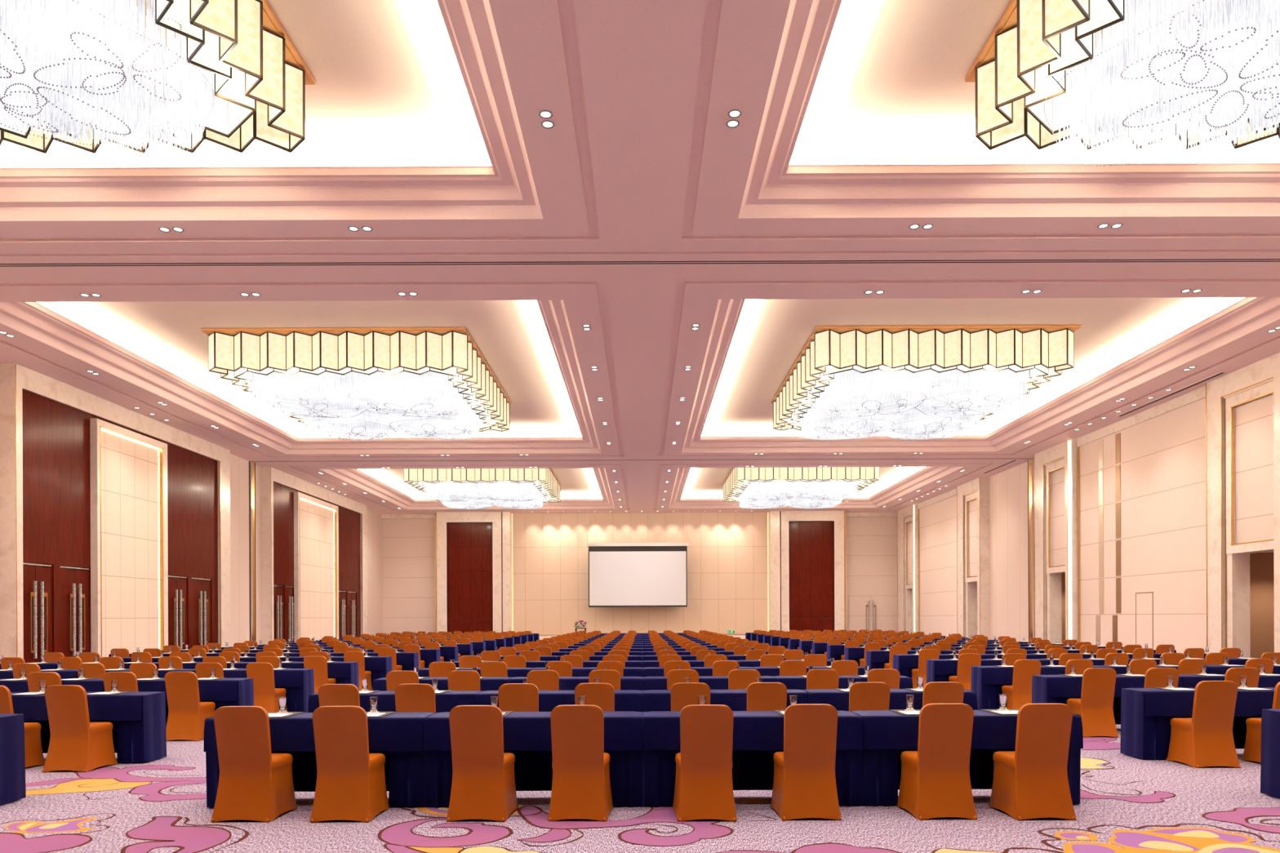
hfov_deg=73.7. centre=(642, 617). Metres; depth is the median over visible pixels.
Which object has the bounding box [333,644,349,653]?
banquet chair
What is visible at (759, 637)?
banquet table
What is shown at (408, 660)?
banquet table
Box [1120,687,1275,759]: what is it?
banquet table
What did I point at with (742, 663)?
banquet table
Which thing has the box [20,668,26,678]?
drinking glass
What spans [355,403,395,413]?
flower
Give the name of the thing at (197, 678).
notepaper
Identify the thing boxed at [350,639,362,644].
banquet chair
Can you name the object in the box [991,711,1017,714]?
notepaper
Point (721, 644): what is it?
banquet chair
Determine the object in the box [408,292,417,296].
recessed light
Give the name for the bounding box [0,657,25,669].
banquet chair
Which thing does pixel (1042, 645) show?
banquet chair
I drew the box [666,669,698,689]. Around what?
banquet chair
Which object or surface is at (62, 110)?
flower
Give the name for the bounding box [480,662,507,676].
banquet chair
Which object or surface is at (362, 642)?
banquet chair
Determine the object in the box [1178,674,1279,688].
banquet table
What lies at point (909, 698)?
drinking glass
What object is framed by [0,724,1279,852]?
floor
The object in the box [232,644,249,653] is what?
banquet chair
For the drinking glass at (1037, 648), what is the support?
on the coaster
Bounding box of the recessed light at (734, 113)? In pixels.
[727,109,742,118]
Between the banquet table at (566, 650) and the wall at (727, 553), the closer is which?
the banquet table at (566, 650)
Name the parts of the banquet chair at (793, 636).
backrest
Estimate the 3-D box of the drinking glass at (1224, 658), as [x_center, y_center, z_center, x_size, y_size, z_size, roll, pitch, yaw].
[9.548,0.706,13.970,0.065,0.130,0.065,0,0,0]
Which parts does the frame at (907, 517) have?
frame, fabric panel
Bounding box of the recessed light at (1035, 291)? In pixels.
[1032,289,1042,293]
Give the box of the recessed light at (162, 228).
[158,226,170,232]
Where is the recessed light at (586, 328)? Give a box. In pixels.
[582,327,591,330]
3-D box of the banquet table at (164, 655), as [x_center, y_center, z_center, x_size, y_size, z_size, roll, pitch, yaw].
[-11.746,1.234,20.435,1.857,0.739,0.475,0,0,0]
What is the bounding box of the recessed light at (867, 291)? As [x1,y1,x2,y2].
[863,290,873,293]
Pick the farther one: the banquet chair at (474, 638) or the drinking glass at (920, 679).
the banquet chair at (474, 638)
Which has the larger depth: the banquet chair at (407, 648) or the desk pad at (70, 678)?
the banquet chair at (407, 648)
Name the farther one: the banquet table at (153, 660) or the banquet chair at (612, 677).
the banquet table at (153, 660)
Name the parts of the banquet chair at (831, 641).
backrest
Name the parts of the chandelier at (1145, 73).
panel frame, shade panel, shade panel, panel frame, panel frame, shade panel, shade panel, panel frame, shade panel, panel frame, panel frame, shade panel, panel frame, shade panel, shade panel, panel frame, ceiling plate, panel frame, shade panel, panel frame, shade panel, shade panel, panel frame, panel frame, shade panel, panel frame, shade panel, shade panel, panel frame, shade panel, panel frame, panel frame, panel frame, shade panel, panel frame, shade panel, panel frame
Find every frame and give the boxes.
[0,363,231,658]
[261,466,368,644]
[436,511,502,632]
[779,511,844,631]
[897,504,918,634]
[956,476,990,639]
[1034,439,1078,644]
[1205,352,1279,657]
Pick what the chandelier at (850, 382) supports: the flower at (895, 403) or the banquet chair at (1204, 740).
the flower at (895, 403)
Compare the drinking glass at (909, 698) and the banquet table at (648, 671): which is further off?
the banquet table at (648, 671)
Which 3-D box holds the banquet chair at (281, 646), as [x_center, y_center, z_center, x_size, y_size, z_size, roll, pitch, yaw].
[-10.336,1.162,24.418,0.504,0.895,0.525,0,0,-2]
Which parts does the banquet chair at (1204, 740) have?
seat, backrest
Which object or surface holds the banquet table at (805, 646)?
on the floor
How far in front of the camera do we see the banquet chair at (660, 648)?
19.77 m
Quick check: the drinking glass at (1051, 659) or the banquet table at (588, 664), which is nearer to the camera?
the drinking glass at (1051, 659)
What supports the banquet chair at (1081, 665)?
on the floor
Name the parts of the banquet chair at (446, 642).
backrest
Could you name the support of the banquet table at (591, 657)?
on the floor
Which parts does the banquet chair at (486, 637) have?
backrest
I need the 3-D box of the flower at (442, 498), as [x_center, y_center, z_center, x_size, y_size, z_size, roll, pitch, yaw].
[-8.834,-5.725,41.298,1.984,0.106,2.005,0,0,0]
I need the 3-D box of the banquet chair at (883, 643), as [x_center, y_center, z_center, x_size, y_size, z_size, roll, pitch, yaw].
[6.721,1.097,24.384,0.504,0.895,0.525,0,0,1]
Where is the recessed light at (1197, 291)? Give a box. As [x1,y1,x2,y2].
[1191,288,1202,293]
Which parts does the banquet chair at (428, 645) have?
backrest, seat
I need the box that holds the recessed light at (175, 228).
[172,226,184,232]
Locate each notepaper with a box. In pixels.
[0,679,23,680]
[13,692,44,694]
[62,678,88,679]
[86,692,119,694]
[137,678,159,679]
[197,678,215,679]
[268,713,292,716]
[366,713,384,716]
[897,711,919,714]
[911,688,923,691]
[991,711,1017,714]
[1045,665,1065,666]
[1163,688,1193,690]
[1198,674,1225,675]
[1238,688,1269,689]
[1259,674,1279,675]
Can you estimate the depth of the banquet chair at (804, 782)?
6.61 m
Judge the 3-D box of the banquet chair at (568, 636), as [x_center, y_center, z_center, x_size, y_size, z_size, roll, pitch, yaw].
[-3.096,1.135,35.398,0.504,0.895,0.525,0,0,2]
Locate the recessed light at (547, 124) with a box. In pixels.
[540,120,554,128]
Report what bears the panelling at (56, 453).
attached to the wall at (375, 522)
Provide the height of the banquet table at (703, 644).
0.739 m
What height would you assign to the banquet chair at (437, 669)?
0.895 m
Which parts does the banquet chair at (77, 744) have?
backrest, seat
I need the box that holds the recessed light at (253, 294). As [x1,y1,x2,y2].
[250,293,261,296]
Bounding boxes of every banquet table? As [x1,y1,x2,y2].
[0,662,57,669]
[0,669,77,679]
[0,678,103,692]
[0,713,26,805]
[10,691,166,763]
[76,669,195,678]
[100,657,131,662]
[103,678,253,727]
[108,653,169,657]
[124,662,158,668]
[128,657,204,662]
[155,662,257,669]
[180,649,222,653]
[190,668,314,712]
[204,711,435,807]
[206,653,256,657]
[221,646,262,649]
[240,657,302,662]
[249,649,298,653]
[257,644,297,647]
[281,662,359,689]
[284,652,343,657]
[286,642,324,644]
[286,646,332,649]
[298,648,371,653]
[300,656,392,690]
[307,690,482,712]
[318,644,358,646]
[328,646,392,648]
[337,652,418,671]
[368,648,439,668]
[373,676,511,691]
[392,646,457,662]
[413,644,472,656]
[418,667,532,677]
[423,711,643,807]
[454,661,546,667]
[457,641,485,656]
[471,640,496,650]
[475,689,643,712]
[480,655,557,661]
[482,638,506,649]
[483,637,514,647]
[507,676,642,690]
[511,635,521,644]
[515,651,566,656]
[519,635,528,644]
[524,634,533,641]
[529,648,573,652]
[529,666,642,676]
[531,633,539,641]
[539,645,580,648]
[545,660,642,667]
[549,643,585,645]
[556,655,642,661]
[566,651,642,655]
[573,648,642,651]
[579,645,642,648]
[585,643,642,645]
[589,641,642,643]
[592,640,642,641]
[595,638,642,639]
[615,636,642,638]
[642,636,685,638]
[642,639,691,641]
[642,640,695,643]
[642,643,699,645]
[642,644,705,648]
[642,648,711,651]
[642,651,718,655]
[642,655,728,661]
[642,660,739,667]
[642,666,755,677]
[642,675,777,690]
[642,689,809,711]
[643,711,862,806]
[694,640,705,643]
[699,643,710,645]
[705,644,744,648]
[711,647,753,651]
[718,650,768,655]
[727,654,804,660]
[738,659,835,666]
[745,632,753,640]
[751,633,758,640]
[752,666,864,676]
[756,634,766,643]
[763,635,773,646]
[770,635,811,646]
[773,675,912,689]
[778,637,790,648]
[788,639,813,649]
[799,640,827,654]
[803,688,977,711]
[812,642,871,654]
[826,644,892,660]
[844,647,916,666]
[850,710,1083,805]
[866,650,946,671]
[892,644,955,647]
[893,654,984,677]
[916,647,986,650]
[926,659,1001,683]
[946,649,1000,653]
[951,644,999,646]
[960,640,997,641]
[970,665,1094,710]
[978,653,1047,659]
[985,646,1035,649]
[986,641,1028,644]
[1020,644,1062,646]
[1025,658,1128,665]
[1026,649,1079,653]
[1031,674,1182,724]
[1062,646,1123,649]
[1081,653,1155,658]
[1093,665,1208,674]
[1117,649,1176,653]
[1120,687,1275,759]
[1128,658,1159,665]
[1154,653,1206,658]
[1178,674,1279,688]
[1206,665,1279,674]
[1228,657,1260,665]
[1260,708,1279,798]
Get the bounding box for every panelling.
[22,389,217,652]
[273,481,360,639]
[446,522,493,633]
[788,520,834,632]
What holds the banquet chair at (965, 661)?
on the floor
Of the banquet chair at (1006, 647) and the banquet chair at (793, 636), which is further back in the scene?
the banquet chair at (793, 636)
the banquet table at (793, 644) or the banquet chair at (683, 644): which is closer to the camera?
the banquet chair at (683, 644)
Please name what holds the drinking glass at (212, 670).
on the coaster
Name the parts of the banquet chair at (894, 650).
seat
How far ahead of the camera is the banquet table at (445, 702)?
9.22 m
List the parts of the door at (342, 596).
handle, handle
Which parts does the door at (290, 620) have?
handle, handle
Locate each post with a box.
[248,461,256,640]
[1027,457,1034,639]
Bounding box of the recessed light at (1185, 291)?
[1180,288,1191,293]
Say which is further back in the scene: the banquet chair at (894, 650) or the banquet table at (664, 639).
the banquet table at (664, 639)
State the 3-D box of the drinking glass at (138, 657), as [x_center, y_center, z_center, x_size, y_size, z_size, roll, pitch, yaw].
[-9.548,0.779,16.170,0.065,0.130,0.065,0,0,0]
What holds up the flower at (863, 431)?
on the chandelier at (850, 382)
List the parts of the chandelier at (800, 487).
ceiling plate, panel frame, shade panel, shade panel, shade panel, shade panel, shade panel, shade panel, panel frame, shade panel, shade panel, shade panel, panel frame, shade panel, shade panel, shade panel, shade panel, shade panel, shade panel, shade panel, shade panel, panel frame, shade panel, shade panel, shade panel, shade panel, panel frame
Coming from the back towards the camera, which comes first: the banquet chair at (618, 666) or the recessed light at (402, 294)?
the recessed light at (402, 294)
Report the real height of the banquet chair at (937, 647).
0.895 m
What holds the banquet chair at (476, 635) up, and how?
on the floor
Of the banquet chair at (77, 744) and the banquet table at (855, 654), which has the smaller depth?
the banquet chair at (77, 744)
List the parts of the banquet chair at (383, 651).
seat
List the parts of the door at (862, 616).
handle, handle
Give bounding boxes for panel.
[89,418,168,657]
[230,453,249,646]
[293,492,338,642]
[918,488,957,636]
[1077,386,1206,653]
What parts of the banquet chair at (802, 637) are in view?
backrest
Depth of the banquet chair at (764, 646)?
21.95 m
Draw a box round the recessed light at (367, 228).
[361,226,373,231]
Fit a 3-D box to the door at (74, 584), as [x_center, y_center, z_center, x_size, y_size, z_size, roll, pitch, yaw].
[-15.709,0.118,23.660,0.142,3.015,1.288,0,0,0]
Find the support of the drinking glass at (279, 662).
on the coaster
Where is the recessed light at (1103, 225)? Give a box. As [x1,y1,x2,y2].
[1097,222,1109,228]
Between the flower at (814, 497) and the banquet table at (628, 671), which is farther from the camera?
the flower at (814, 497)
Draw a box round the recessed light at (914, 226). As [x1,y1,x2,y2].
[908,223,919,229]
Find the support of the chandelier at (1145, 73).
hanging from the ceiling
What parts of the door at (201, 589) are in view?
handle, handle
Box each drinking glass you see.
[8,661,13,669]
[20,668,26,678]
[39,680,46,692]
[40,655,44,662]
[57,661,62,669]
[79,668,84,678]
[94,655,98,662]
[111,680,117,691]
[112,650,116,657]
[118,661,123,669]
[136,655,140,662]
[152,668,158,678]
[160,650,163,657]
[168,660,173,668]
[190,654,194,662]
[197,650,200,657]
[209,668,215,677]
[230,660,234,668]
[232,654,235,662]
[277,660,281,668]
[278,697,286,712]
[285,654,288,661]
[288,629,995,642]
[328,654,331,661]
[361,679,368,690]
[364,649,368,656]
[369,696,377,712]
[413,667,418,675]
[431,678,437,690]
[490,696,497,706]
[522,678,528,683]
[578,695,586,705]
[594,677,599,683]
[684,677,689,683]
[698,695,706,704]
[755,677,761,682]
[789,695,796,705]
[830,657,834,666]
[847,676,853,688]
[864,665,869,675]
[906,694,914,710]
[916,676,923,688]
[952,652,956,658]
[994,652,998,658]
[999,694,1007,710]
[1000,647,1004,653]
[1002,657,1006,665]
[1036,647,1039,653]
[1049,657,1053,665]
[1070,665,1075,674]
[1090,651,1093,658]
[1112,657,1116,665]
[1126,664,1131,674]
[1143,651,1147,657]
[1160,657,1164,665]
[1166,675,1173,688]
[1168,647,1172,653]
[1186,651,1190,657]
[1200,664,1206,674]
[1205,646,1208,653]
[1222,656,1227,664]
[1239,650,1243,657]
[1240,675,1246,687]
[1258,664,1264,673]
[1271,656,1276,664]
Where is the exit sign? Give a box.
[727,630,734,633]
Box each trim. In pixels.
[381,514,434,519]
[434,513,436,632]
[844,511,846,630]
[845,512,897,517]
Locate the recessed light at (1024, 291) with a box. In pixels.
[1021,289,1031,293]
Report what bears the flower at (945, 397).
on the chandelier at (850, 382)
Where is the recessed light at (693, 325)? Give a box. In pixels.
[691,324,699,327]
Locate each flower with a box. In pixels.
[0,29,131,135]
[0,90,57,133]
[70,17,182,101]
[275,388,325,405]
[277,401,359,417]
[304,412,342,417]
[317,426,382,439]
[317,435,358,439]
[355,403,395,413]
[360,432,392,439]
[376,403,451,417]
[397,423,465,439]
[399,431,432,438]
[424,409,458,417]
[437,496,479,501]
[448,416,486,435]
[497,502,534,509]
[792,502,832,508]
[807,421,843,432]
[808,495,839,500]
[809,397,857,414]
[814,420,878,438]
[835,400,903,417]
[857,426,893,435]
[878,399,924,409]
[893,422,961,438]
[924,417,960,431]
[932,385,969,408]
[933,400,999,415]
[978,380,1027,407]
[1120,10,1256,84]
[1122,30,1279,128]
[1252,86,1279,119]
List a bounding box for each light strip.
[511,513,512,546]
[767,512,768,550]
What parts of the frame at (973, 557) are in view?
frame, fabric panel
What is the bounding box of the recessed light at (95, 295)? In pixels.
[90,293,101,297]
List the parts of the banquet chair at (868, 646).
seat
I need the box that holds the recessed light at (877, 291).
[875,290,884,293]
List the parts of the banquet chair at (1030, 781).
seat, backrest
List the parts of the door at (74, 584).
handle, closer rail, handle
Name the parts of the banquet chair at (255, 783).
backrest, seat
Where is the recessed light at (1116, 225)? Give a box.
[1110,222,1123,228]
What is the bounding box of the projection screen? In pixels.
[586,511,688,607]
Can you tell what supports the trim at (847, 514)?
attached to the wall at (727, 553)
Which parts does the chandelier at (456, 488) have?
shade panel, panel frame, shade panel, shade panel, shade panel, shade panel, panel frame, shade panel, shade panel, shade panel, shade panel, shade panel, shade panel, shade panel, shade panel, panel frame, shade panel, shade panel, shade panel, panel frame, shade panel, shade panel, shade panel, shade panel, shade panel, panel frame, ceiling plate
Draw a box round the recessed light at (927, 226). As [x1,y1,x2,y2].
[921,223,933,229]
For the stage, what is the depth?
48.41 m
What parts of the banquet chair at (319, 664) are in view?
seat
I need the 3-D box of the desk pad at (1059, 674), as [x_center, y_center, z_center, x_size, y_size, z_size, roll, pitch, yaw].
[5.938,0.793,11.655,0.310,0.006,0.380,0,0,0]
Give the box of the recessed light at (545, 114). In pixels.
[538,110,552,119]
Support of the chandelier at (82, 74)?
hanging from the ceiling
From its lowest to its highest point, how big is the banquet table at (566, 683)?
0.739 m
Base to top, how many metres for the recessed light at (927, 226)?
0.018 m
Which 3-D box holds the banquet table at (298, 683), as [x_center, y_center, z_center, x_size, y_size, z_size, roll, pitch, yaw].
[-6.316,1.213,13.833,1.857,0.739,0.475,0,0,0]
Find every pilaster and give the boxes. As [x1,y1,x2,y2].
[502,511,512,631]
[768,511,780,631]
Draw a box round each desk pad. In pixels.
[4,678,26,680]
[11,691,44,695]
[40,669,68,671]
[61,678,95,680]
[86,691,132,695]
[105,668,129,671]
[202,677,226,679]
[267,711,303,717]
[359,690,380,693]
[365,711,395,717]
[435,690,449,693]
[501,711,512,716]
[773,710,785,715]
[835,688,849,692]
[889,709,920,715]
[904,688,923,692]
[981,709,1018,715]
[1058,674,1082,676]
[1116,674,1145,676]
[1152,687,1195,690]
[1213,664,1234,666]
[1237,687,1274,690]
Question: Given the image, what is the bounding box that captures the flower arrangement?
[573,620,586,627]
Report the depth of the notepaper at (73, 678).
11.56 m
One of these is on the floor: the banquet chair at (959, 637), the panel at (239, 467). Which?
the banquet chair at (959, 637)
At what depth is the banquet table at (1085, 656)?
18.03 m
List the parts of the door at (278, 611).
handle, handle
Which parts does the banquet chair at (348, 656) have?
seat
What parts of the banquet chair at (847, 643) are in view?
backrest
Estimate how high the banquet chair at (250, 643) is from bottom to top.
0.895 m
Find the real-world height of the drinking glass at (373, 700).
0.130 m
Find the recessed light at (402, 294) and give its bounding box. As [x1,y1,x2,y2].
[397,292,406,296]
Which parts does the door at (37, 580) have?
handle, closer rail, handle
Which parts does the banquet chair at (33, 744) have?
backrest, seat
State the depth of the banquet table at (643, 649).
22.44 m
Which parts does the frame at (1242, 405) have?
frame, fabric panel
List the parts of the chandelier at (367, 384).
shade panel, panel frame, panel frame, shade panel, shade panel, panel frame, panel frame, shade panel, shade panel, panel frame, panel frame, shade panel, panel frame, shade panel, shade panel, panel frame, panel frame, shade panel, shade panel, panel frame, shade panel, panel frame, panel frame, shade panel, panel frame, shade panel, shade panel, panel frame, panel frame, shade panel, ceiling plate, shade panel, panel frame, panel frame, shade panel, shade panel, panel frame, panel frame, shade panel, shade panel, panel frame, shade panel, panel frame, shade panel, panel frame, shade panel, panel frame, panel frame, shade panel, panel frame, shade panel, panel frame, shade panel, panel frame, shade panel, panel frame, shade panel, panel frame, shade panel, panel frame, shade panel, panel frame, shade panel, shade panel, panel frame, shade panel, panel frame, shade panel, panel frame, shade panel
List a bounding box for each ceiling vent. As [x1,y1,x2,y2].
[982,459,1018,473]
[1115,371,1228,417]
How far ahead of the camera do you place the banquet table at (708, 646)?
24.64 m
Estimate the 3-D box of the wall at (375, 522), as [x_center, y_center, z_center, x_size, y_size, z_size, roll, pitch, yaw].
[-16.159,-2.363,24.000,0.300,7.990,58.000,0,0,0]
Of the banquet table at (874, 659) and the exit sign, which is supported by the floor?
the banquet table at (874, 659)
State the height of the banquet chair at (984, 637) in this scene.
0.895 m
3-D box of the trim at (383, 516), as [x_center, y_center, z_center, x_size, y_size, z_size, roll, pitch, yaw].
[-14.224,-6.220,52.575,3.600,0.250,0.250,0,0,0]
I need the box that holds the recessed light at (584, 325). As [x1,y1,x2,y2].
[582,324,590,327]
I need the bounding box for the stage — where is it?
[539,634,745,639]
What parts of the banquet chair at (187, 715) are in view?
backrest, seat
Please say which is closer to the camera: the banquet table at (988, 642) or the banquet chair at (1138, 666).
the banquet chair at (1138, 666)
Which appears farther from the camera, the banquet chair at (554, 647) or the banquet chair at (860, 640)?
the banquet chair at (860, 640)
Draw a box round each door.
[22,563,52,662]
[59,566,89,657]
[168,575,186,649]
[191,577,210,647]
[273,585,284,639]
[285,586,294,642]
[338,591,346,639]
[348,591,356,637]
[848,594,892,631]
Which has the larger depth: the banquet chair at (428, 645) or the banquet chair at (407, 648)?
the banquet chair at (428, 645)
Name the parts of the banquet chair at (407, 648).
seat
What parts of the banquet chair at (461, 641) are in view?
backrest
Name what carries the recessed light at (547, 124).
in the ceiling
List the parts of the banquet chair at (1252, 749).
seat, backrest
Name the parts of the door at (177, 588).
handle, closer rail, handle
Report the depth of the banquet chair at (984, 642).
24.14 m
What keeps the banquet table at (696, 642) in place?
on the floor
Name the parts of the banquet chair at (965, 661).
seat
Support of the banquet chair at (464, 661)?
on the floor
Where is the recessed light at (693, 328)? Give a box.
[691,327,699,330]
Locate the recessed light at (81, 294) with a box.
[79,293,90,297]
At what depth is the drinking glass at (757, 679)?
9.54 m
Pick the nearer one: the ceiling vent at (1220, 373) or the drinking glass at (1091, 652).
the drinking glass at (1091, 652)
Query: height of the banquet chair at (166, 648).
0.895 m
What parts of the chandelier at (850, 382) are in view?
shade panel, panel frame, shade panel, panel frame, panel frame, shade panel, panel frame, shade panel, shade panel, panel frame, shade panel, panel frame, panel frame, shade panel, panel frame, shade panel, panel frame, shade panel, panel frame, shade panel, panel frame, shade panel, panel frame, shade panel, panel frame, panel frame, shade panel, panel frame, panel frame, shade panel, shade panel, panel frame, panel frame, shade panel, shade panel, panel frame, shade panel, panel frame, shade panel, panel frame, panel frame, shade panel, ceiling plate, shade panel, panel frame, shade panel, panel frame, shade panel, panel frame, shade panel, panel frame, shade panel, panel frame, shade panel, panel frame, shade panel, panel frame, shade panel, panel frame, shade panel, shade panel, panel frame, shade panel, panel frame, panel frame, shade panel, shade panel, panel frame, shade panel, panel frame, shade panel, panel frame, panel frame, shade panel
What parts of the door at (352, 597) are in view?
handle, handle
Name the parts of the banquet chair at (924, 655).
seat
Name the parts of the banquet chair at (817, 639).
backrest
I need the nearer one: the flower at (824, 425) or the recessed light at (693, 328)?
the recessed light at (693, 328)
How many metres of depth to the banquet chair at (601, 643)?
24.15 m
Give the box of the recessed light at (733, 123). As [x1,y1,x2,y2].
[725,119,739,128]
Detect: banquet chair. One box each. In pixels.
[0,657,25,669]
[0,685,44,767]
[12,663,40,678]
[26,671,62,692]
[42,684,117,772]
[43,652,64,662]
[57,657,82,669]
[77,662,106,678]
[79,652,100,662]
[100,657,124,669]
[102,671,137,692]
[110,648,129,657]
[129,662,157,678]
[130,652,151,662]
[142,648,160,657]
[158,656,182,669]
[163,645,180,653]
[164,671,215,741]
[169,652,190,662]
[187,648,206,657]
[191,645,208,653]
[195,662,223,678]
[202,656,226,668]
[205,643,221,649]
[210,706,297,822]
[218,652,239,662]
[222,648,240,656]
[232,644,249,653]
[233,643,248,645]
[244,640,257,646]
[245,662,287,712]
[255,651,276,662]
[257,656,280,668]
[262,644,279,651]
[263,648,281,656]
[267,640,281,644]
[271,642,284,648]
[273,639,284,643]
[296,639,308,644]
[297,642,312,649]
[298,637,310,640]
[299,648,317,657]
[300,640,314,644]
[303,644,319,651]
[303,656,335,693]
[307,651,328,661]
[309,706,389,822]
[318,684,359,706]
[321,637,333,642]
[326,639,338,644]
[327,640,340,646]
[333,642,347,647]
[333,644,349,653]
[342,635,353,640]
[343,651,372,690]
[344,648,362,652]
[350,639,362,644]
[360,640,373,646]
[361,642,376,648]
[362,635,371,639]
[368,635,379,640]
[372,637,382,642]
[373,644,389,652]
[377,647,402,671]
[381,638,393,644]
[385,640,398,646]
[386,671,418,691]
[390,635,400,640]
[394,684,435,712]
[398,642,413,648]
[399,637,409,642]
[404,635,415,638]
[404,638,417,644]
[404,644,424,669]
[417,635,426,640]
[417,640,431,646]
[422,636,433,642]
[424,642,444,662]
[428,662,456,677]
[435,635,447,638]
[435,638,446,644]
[443,640,460,661]
[446,705,518,822]
[447,670,479,690]
[449,634,459,638]
[449,636,461,641]
[457,638,473,655]
[458,655,481,667]
[463,635,473,638]
[471,636,483,641]
[473,634,484,639]
[480,650,500,661]
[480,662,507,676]
[484,635,497,649]
[493,634,503,639]
[497,683,538,711]
[498,647,515,656]
[502,655,525,667]
[513,644,529,652]
[520,650,539,661]
[524,641,539,648]
[526,670,559,690]
[533,647,551,655]
[536,640,549,645]
[542,638,555,643]
[542,644,559,651]
[545,661,572,676]
[547,705,613,822]
[550,636,561,641]
[553,641,568,648]
[556,635,567,639]
[560,640,573,645]
[560,655,582,667]
[562,634,572,638]
[566,637,578,643]
[569,650,589,661]
[573,636,583,641]
[574,683,614,711]
[577,635,587,639]
[577,646,594,655]
[585,644,600,651]
[588,670,620,689]
[590,641,604,648]
[593,639,606,645]
[596,637,608,643]
[596,661,623,676]
[600,636,612,641]
[602,654,625,667]
[604,635,613,639]
[608,650,627,660]
[611,646,629,655]
[614,644,630,651]
[617,641,631,648]
[619,639,632,645]
[621,637,633,643]
[650,637,662,643]
[652,639,665,645]
[653,641,668,644]
[653,643,669,651]
[656,646,673,655]
[657,649,677,660]
[658,654,681,666]
[663,661,690,676]
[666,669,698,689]
[669,635,679,639]
[670,682,710,711]
[672,704,737,822]
[673,635,684,640]
[675,637,687,643]
[677,639,690,645]
[680,640,695,648]
[685,643,701,651]
[690,646,708,655]
[693,633,703,638]
[696,649,716,660]
[697,635,707,639]
[701,635,712,640]
[704,654,727,666]
[705,637,717,643]
[710,639,723,644]
[712,633,722,637]
[712,660,739,675]
[716,634,727,639]
[716,640,731,648]
[722,635,733,640]
[724,643,740,651]
[728,637,741,643]
[728,669,760,689]
[733,646,751,655]
[735,639,748,644]
[744,640,759,647]
[746,649,765,660]
[746,682,786,711]
[753,643,769,650]
[760,654,782,666]
[768,645,785,654]
[770,703,841,821]
[779,660,806,675]
[781,633,791,637]
[783,649,804,660]
[787,634,800,647]
[797,635,811,649]
[800,633,809,635]
[804,654,826,666]
[806,669,839,689]
[810,636,826,654]
[811,634,822,639]
[822,635,834,640]
[824,638,840,657]
[825,633,835,637]
[831,660,857,675]
[836,634,847,636]
[836,636,848,642]
[840,640,859,660]
[844,633,853,637]
[848,682,889,711]
[850,635,862,640]
[853,638,866,644]
[857,634,867,639]
[859,643,880,666]
[866,636,879,642]
[866,668,900,688]
[868,632,878,636]
[871,640,886,647]
[872,635,884,639]
[884,634,895,639]
[884,645,907,668]
[886,638,900,644]
[888,632,897,636]
[890,636,902,642]
[895,642,911,650]
[897,703,977,820]
[901,635,912,639]
[907,640,922,647]
[911,638,924,644]
[911,648,939,688]
[912,632,922,637]
[920,636,933,642]
[922,681,964,706]
[923,645,941,654]
[930,634,941,638]
[935,642,951,650]
[936,640,951,643]
[944,638,957,644]
[948,653,981,690]
[951,635,962,639]
[958,648,978,656]
[964,642,981,648]
[967,645,985,653]
[969,638,983,642]
[973,635,984,638]
[973,640,986,646]
[975,636,987,641]
[988,703,1076,821]
[997,635,1010,641]
[1000,640,1014,646]
[1000,644,1019,653]
[1001,653,1025,666]
[1001,659,1041,709]
[1003,637,1016,642]
[1004,642,1020,647]
[1006,648,1026,658]
[1028,637,1041,644]
[1034,640,1049,646]
[1035,642,1052,649]
[1044,644,1062,653]
[1046,648,1067,658]
[1058,653,1083,665]
[1062,640,1077,646]
[1065,659,1093,674]
[1066,667,1119,737]
[1074,642,1091,649]
[1080,644,1097,653]
[1096,648,1117,658]
[1104,653,1128,665]
[1105,641,1122,649]
[1124,644,1142,653]
[1128,659,1156,674]
[1132,648,1154,658]
[1143,667,1179,688]
[1155,644,1174,653]
[1159,653,1184,665]
[1165,680,1240,768]
[1177,658,1206,674]
[1183,648,1204,658]
[1204,653,1229,665]
[1219,648,1240,657]
[1224,667,1259,687]
[1240,681,1279,762]
[1244,658,1273,674]
[1260,652,1279,664]
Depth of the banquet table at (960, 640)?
29.05 m
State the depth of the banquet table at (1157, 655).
18.04 m
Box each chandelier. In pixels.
[0,0,315,154]
[200,327,511,439]
[403,468,561,509]
[722,466,879,509]
[771,324,1080,440]
[964,0,1279,166]
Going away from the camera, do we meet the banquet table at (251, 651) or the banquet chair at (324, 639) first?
the banquet table at (251, 651)
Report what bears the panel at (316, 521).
attached to the wall at (375, 522)
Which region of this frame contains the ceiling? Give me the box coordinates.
[0,0,1279,514]
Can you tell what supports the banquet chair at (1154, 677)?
on the floor
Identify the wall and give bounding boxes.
[0,464,382,655]
[382,511,897,635]
[989,462,1271,641]
[1061,551,1274,657]
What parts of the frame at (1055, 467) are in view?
frame, fabric panel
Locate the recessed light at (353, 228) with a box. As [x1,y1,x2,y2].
[347,226,359,231]
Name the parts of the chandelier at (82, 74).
panel frame, shade panel, panel frame, shade panel, panel frame, panel frame, shade panel, shade panel, panel frame, shade panel, panel frame, shade panel, panel frame, shade panel, panel frame, shade panel, shade panel, panel frame, panel frame, panel frame, shade panel, panel frame, shade panel, shade panel, panel frame, ceiling plate, panel frame, shade panel, shade panel, panel frame, shade panel, panel frame, panel frame, shade panel, shade panel, panel frame, shade panel, panel frame, panel frame, shade panel, shade panel, panel frame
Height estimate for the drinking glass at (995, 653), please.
0.130 m
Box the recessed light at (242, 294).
[240,293,249,296]

